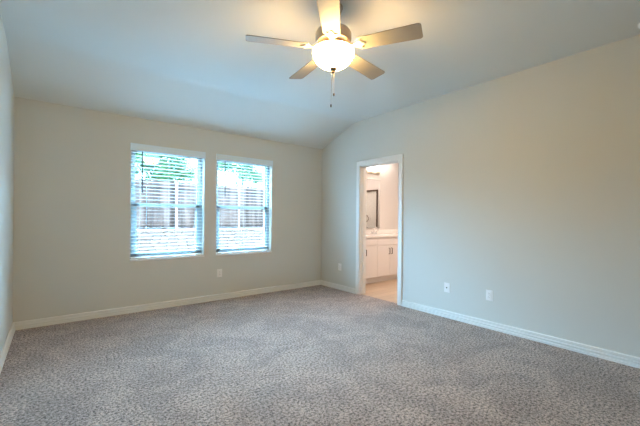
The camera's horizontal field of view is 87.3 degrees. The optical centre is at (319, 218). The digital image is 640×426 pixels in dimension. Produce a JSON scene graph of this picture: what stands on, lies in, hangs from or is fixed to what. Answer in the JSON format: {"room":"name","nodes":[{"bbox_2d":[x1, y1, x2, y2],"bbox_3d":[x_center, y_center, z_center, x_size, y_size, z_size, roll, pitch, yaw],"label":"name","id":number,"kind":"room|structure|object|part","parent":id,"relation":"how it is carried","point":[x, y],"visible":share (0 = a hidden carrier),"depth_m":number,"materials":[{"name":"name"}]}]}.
{"room":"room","nodes":[
{"label":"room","id":0,"kind":"room"},
{"bbox_2d":[0,15,14,353],"bbox_3d":[-1.254,-0.181,0.937,0.130,2.753,6.427,0,0,-38],"label":"wall","id":1,"kind":"structure","parent":0,"point":[7,98],"depth_m":2.95,"materials":[{"name":"paint"}]},
{"bbox_2d":[0,322,14,373],"bbox_3d":[-1.238,1.153,1.026,0.021,0.084,6.327,0,0,-38],"label":"baseboard","id":2,"kind":"structure","parent":1,"relation":"attached to","point":[8,341],"depth_m":2.93,"materials":[{"name":"white paint"}]},
{"bbox_2d":[13,97,397,321],"bbox_3d":[-0.704,-0.009,5.552,6.719,2.600,0.130,0,0,-38],"label":"wall","id":3,"kind":"structure","parent":0,"point":[72,165],"depth_m":4.07,"materials":[{"name":"paint"}]},
{"bbox_2d":[130,150,203,261],"bbox_3d":[-2.028,-0.185,4.493,0.921,1.450,0.146,0,0,-38],"label":"window","id":4,"kind":"structure","parent":3,"relation":"in","point":[198,194],"depth_m":4.48,"materials":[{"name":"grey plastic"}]},
{"bbox_3d":[-2.057,0.144,4.526,0.823,0.662,0.022,0,0,-38],"label":"sash","id":5,"kind":"part","parent":4,"relation":"part of","materials":[{"name":"grey plastic"}]},
{"bbox_3d":[-2.064,-0.507,4.541,0.823,0.715,0.016,0,0,-38],"label":"sash","id":6,"kind":"part","parent":4,"relation":"part of","materials":[{"name":"grey plastic"}]},
{"bbox_3d":[-2.021,0.530,4.477,0.921,0.022,0.101,0,0,-38],"label":"sill","id":7,"kind":"part","parent":4,"relation":"part of","materials":[{"name":"white paint"}]},
{"bbox_2d":[130,143,205,258],"bbox_3d":[-2.009,-0.207,4.467,0.931,1.450,0.093,0,0,-38],"label":"window blind","id":8,"kind":"object","parent":4,"relation":"attached to","point":[133,146],"visible":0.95,"depth_m":4.44,"materials":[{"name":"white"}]},
{"bbox_3d":[-2.291,-0.182,4.266,0.002,1.360,0.058,0,0,-38],"label":"ladder cord","id":9,"kind":"part","parent":8,"relation":"part of","materials":[{"name":"white plastic"}]},
{"bbox_3d":[-2.026,0.508,4.483,0.897,0.019,0.052,0,0,-38],"label":"rail","id":10,"kind":"part","parent":8,"relation":"part of","materials":[{"name":"white plastic"}]},
{"bbox_3d":[-2.019,-0.179,4.481,0.002,1.360,0.058,0,0,-38],"label":"ladder cord","id":11,"kind":"part","parent":8,"relation":"part of","materials":[{"name":"white fabric"}]},
{"bbox_2d":[14,280,320,329],"bbox_3d":[-1.589,1.142,4.767,4.109,0.084,0.021,0,0,-38],"label":"baseboard","id":12,"kind":"structure","parent":3,"relation":"attached to","point":[20,325],"depth_m":4.28,"materials":[{"name":"white paint"}]},
{"bbox_2d":[217,269,221,276],"bbox_3d":[-1.459,0.798,4.873,0.074,0.117,0.010,0,0,-38],"label":"power outlet","id":13,"kind":"object","parent":3,"relation":"attached to","point":[219,271],"visible":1,"depth_m":4.87,"materials":[{"name":"white plastic"}]},
{"bbox_2d":[216,160,271,255],"bbox_3d":[-1.174,-0.178,5.168,0.921,1.450,0.146,0,0,-38],"label":"window","id":14,"kind":"structure","parent":3,"relation":"in","point":[266,201],"depth_m":5.26,"materials":[{"name":"grey plastic"}]},
{"bbox_3d":[-1.209,-0.501,5.216,0.823,0.715,0.016,0,0,-38],"label":"sash","id":15,"kind":"part","parent":14,"relation":"part of","materials":[{"name":"grey plastic"}]},
{"bbox_3d":[-1.202,0.151,5.201,0.823,0.662,0.022,0,0,-38],"label":"sash","id":16,"kind":"part","parent":14,"relation":"part of","materials":[{"name":"grey plastic"}]},
{"bbox_3d":[-1.167,0.536,5.152,0.921,0.022,0.101,0,0,-38],"label":"sill","id":17,"kind":"part","parent":14,"relation":"part of","materials":[{"name":"white paint"}]},
{"bbox_2d":[216,154,272,253],"bbox_3d":[-1.154,-0.201,5.142,0.931,1.450,0.093,0,0,-38],"label":"window blind","id":18,"kind":"object","parent":14,"relation":"attached to","point":[221,157],"visible":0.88,"depth_m":5.13,"materials":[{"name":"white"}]},
{"bbox_3d":[-1.171,0.515,5.158,0.897,0.019,0.052,0,0,-38],"label":"rail","id":19,"kind":"part","parent":18,"relation":"part of","materials":[{"name":"white plastic"}]},
{"bbox_2d":[366,179,380,227],"bbox_3d":[1.030,-0.296,6.856,0.601,1.006,0.012,0,0,-38],"label":"wall mirror","id":20,"kind":"object","parent":3,"relation":"attached to","point":[373,186],"visible":0.64,"depth_m":6.91,"materials":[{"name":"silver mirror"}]},
{"bbox_2d":[367,165,383,174],"bbox_3d":[1.085,-0.993,6.789,0.510,0.165,0.176,0,0,-38],"label":"vanity light","id":21,"kind":"object","parent":3,"relation":"attached to","point":[380,168],"visible":0.66,"depth_m":6.83,"materials":[{"name":"silver metal"}]},
{"bbox_2d":[366,229,397,233],"bbox_3d":[1.031,0.281,6.856,2.173,0.084,0.020,0,0,-38],"label":"backsplash","id":22,"kind":"structure","parent":3,"relation":"attached to","point":[386,230],"depth_m":7.10,"materials":[{"name":"stone"}]},
{"bbox_2d":[0,279,639,425],"bbox_3d":[1.393,1.266,2.806,6.619,0.100,7.057,0,0,-38],"label":"floor","id":23,"kind":"structure","parent":0,"point":[318,355],"depth_m":2.63,"materials":[{"name":"carpet"}]},
{"bbox_2d":[366,237,397,283],"bbox_3d":[1.198,0.786,6.644,2.160,0.849,0.566,0,0,-38],"label":"vanity cabinet","id":24,"kind":"object","parent":23,"relation":"on","point":[381,253],"visible":0.36,"depth_m":6.31,"materials":[{"name":"white wood"}]},
{"bbox_3d":[0.921,0.801,6.120,0.351,0.577,0.019,0,0,-38],"label":"door","id":25,"kind":"part","parent":24,"relation":"part of","materials":[{"name":"white wood"}]},
{"bbox_3d":[0.785,0.436,6.009,0.706,0.135,0.019,0,0,-38],"label":"drawer","id":26,"kind":"part","parent":24,"relation":"part of","materials":[{"name":"white wood"}]},
{"bbox_2d":[366,233,397,237],"bbox_3d":[1.195,0.341,6.648,2.173,0.040,0.554,0,0,-38],"label":"countertop","id":27,"kind":"structure","parent":24,"relation":"on","point":[386,234],"depth_m":6.39,"materials":[{"name":"stone"}]},
{"bbox_3d":[1.200,0.803,6.340,0.351,0.577,0.019,0,0,-38],"label":"door","id":28,"kind":"part","parent":24,"relation":"part of","materials":[{"name":"white wood"}]},
{"bbox_3d":[1.342,0.441,6.450,0.706,0.135,0.019,0,0,-38],"label":"drawer","id":29,"kind":"part","parent":24,"relation":"part of","materials":[{"name":"white wood"}]},
{"bbox_3d":[1.478,0.806,6.561,0.351,0.577,0.019,0,0,-38],"label":"door","id":30,"kind":"part","parent":24,"relation":"part of","materials":[{"name":"white wood"}]},
{"bbox_2d":[0,0,639,148],"bbox_3d":[0.381,-1.419,2.299,4.370,0.472,6.557,0,0,-38],"label":"ceiling","id":31,"kind":"structure","parent":0,"point":[192,63],"depth_m":3.11,"materials":[{"name":"paint"}]},
{"bbox_2d":[246,0,422,106],"bbox_3d":[0.096,-1.174,2.479,1.210,0.729,1.202,0,0,-38],"label":"ceiling fan","id":32,"kind":"object","parent":31,"relation":"hanging from","point":[333,50],"visible":1,"depth_m":2.34,"materials":[{"name":"silver metal"}]},
{"bbox_3d":[-0.297,-1.241,2.360,0.442,0.006,0.142,1,12,-13],"label":"blade","id":33,"kind":"part","parent":32,"relation":"part of","materials":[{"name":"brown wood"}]},
{"bbox_3d":[-0.108,-1.240,2.795,0.142,0.006,0.442,-13,7,-30],"label":"blade","id":34,"kind":"part","parent":32,"relation":"part of","materials":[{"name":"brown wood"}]},
{"bbox_3d":[0.059,-1.237,2.045,0.142,0.006,0.442,13,1,5],"label":"blade","id":35,"kind":"part","parent":32,"relation":"part of","materials":[{"name":"beige wood"}]},
{"bbox_3d":[0.096,-1.157,2.447,0.300,0.133,0.300,0,0,-38],"label":"lamp shade","id":36,"kind":"part","parent":32,"relation":"part of","materials":[{"name":"white glass"}]},
{"bbox_3d":[0.365,-1.235,2.750,0.142,0.006,0.442,-15,-10,40],"label":"blade","id":37,"kind":"part","parent":32,"relation":"part of","materials":[{"name":"brown wood"}]},
{"bbox_3d":[0.468,-1.233,2.286,0.442,0.006,0.142,1,-12,23],"label":"blade","id":38,"kind":"part","parent":32,"relation":"part of","materials":[{"name":"brown wood"}]},
{"bbox_2d":[321,34,639,357],"bbox_3d":[2.072,-0.155,3.565,0.130,2.753,6.427,0,0,-38],"label":"wall","id":39,"kind":"structure","parent":0,"point":[523,187],"depth_m":3.45,"materials":[{"name":"paint"}]},
{"bbox_2d":[355,154,402,305],"bbox_3d":[0.915,0.158,5.026,0.166,2.099,0.898,0,0,-38],"label":"door frame","id":40,"kind":"structure","parent":39,"relation":"in","point":[361,183],"depth_m":5.28,"materials":[{"name":"white paint"}]},
{"bbox_2d":[444,282,449,292],"bbox_3d":[1.549,0.849,4.099,0.016,0.117,0.074,0,0,-38],"label":"outlet","id":41,"kind":"object","parent":39,"relation":"attached to","point":[446,285],"visible":1,"depth_m":4.09,"materials":[{"name":"white plastic"}]},
{"bbox_2d":[321,280,639,368],"bbox_3d":[1.969,1.178,3.560,0.021,0.084,6.327,0,0,-38],"label":"baseboard","id":42,"kind":"structure","parent":39,"relation":"attached to","point":[613,356],"depth_m":3.40,"materials":[{"name":"white paint"}]},
{"bbox_2d":[486,290,492,300],"bbox_3d":[1.868,0.852,3.700,0.010,0.117,0.074,0,0,-38],"label":"power outlet","id":43,"kind":"object","parent":39,"relation":"attached to","point":[489,293],"visible":1,"depth_m":3.69,"materials":[{"name":"white plastic"}]},
{"label":"outside","id":44,"kind":"structure","parent":0,"visible":0},
{"bbox_3d":[-7.122,1.330,17.062,34.000,0.150,25.870,0,0,-38],"label":"ground","id":45,"kind":"structure","parent":44,"visible":0},
{"bbox_2d":[135,153,196,229],"bbox_3d":[-5.605,-1.072,11.718,2.425,4.713,2.939,1,0,26],"label":"leafy tree","id":46,"kind":"object","parent":45,"relation":"on","point":[137,154],"visible":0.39,"depth_m":11.67,"materials":[{"name":"green plant"}]},
{"bbox_2d":[136,228,263,251],"bbox_3d":[-2.746,0.815,9.917,20.000,0.995,0.400,0,0,-38],"label":"wall","id":47,"kind":"structure","parent":45,"relation":"on","point":[232,237],"depth_m":8.98,"materials":[{"name":"stone"}]},
{"bbox_2d":[135,179,263,229],"bbox_3d":[-3.105,-0.339,9.644,13.084,1.307,0.141,0,0,-38],"label":"wooden fence","id":48,"kind":"object","parent":47,"relation":"on","point":[235,218],"visible":0.27,"depth_m":9.24,"materials":[{"name":"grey wood"}]},
{"bbox_3d":[-3.852,-0.334,9.006,0.068,1.285,0.068,0,0,-38],"label":"post","id":49,"kind":"part","parent":48,"relation":"part of","materials":[{"name":"white wood"}]},
{"bbox_3d":[-3.147,-0.821,9.634,13.000,0.060,0.038,0,0,-38],"label":"rail","id":50,"kind":"part","parent":48,"relation":"part of","materials":[{"name":"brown wood"}]},
{"bbox_3d":[-3.156,0.179,9.636,13.000,0.060,0.038,0,0,-38],"label":"rail","id":51,"kind":"part","parent":48,"relation":"part of","materials":[{"name":"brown wood"}]},
{"bbox_3d":[-2.448,-0.323,10.116,0.068,1.285,0.068,0,0,-38],"label":"post","id":52,"kind":"part","parent":48,"relation":"part of","materials":[{"name":"white wood"}]},
{"bbox_2d":[218,162,263,186],"bbox_3d":[-3.205,-1.123,13.878,3.111,4.851,2.359,0,0,-38],"label":"leafy tree","id":53,"kind":"object","parent":45,"relation":"on","point":[250,178],"visible":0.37,"depth_m":13.86,"materials":[{"name":"green plant"}]}
]}

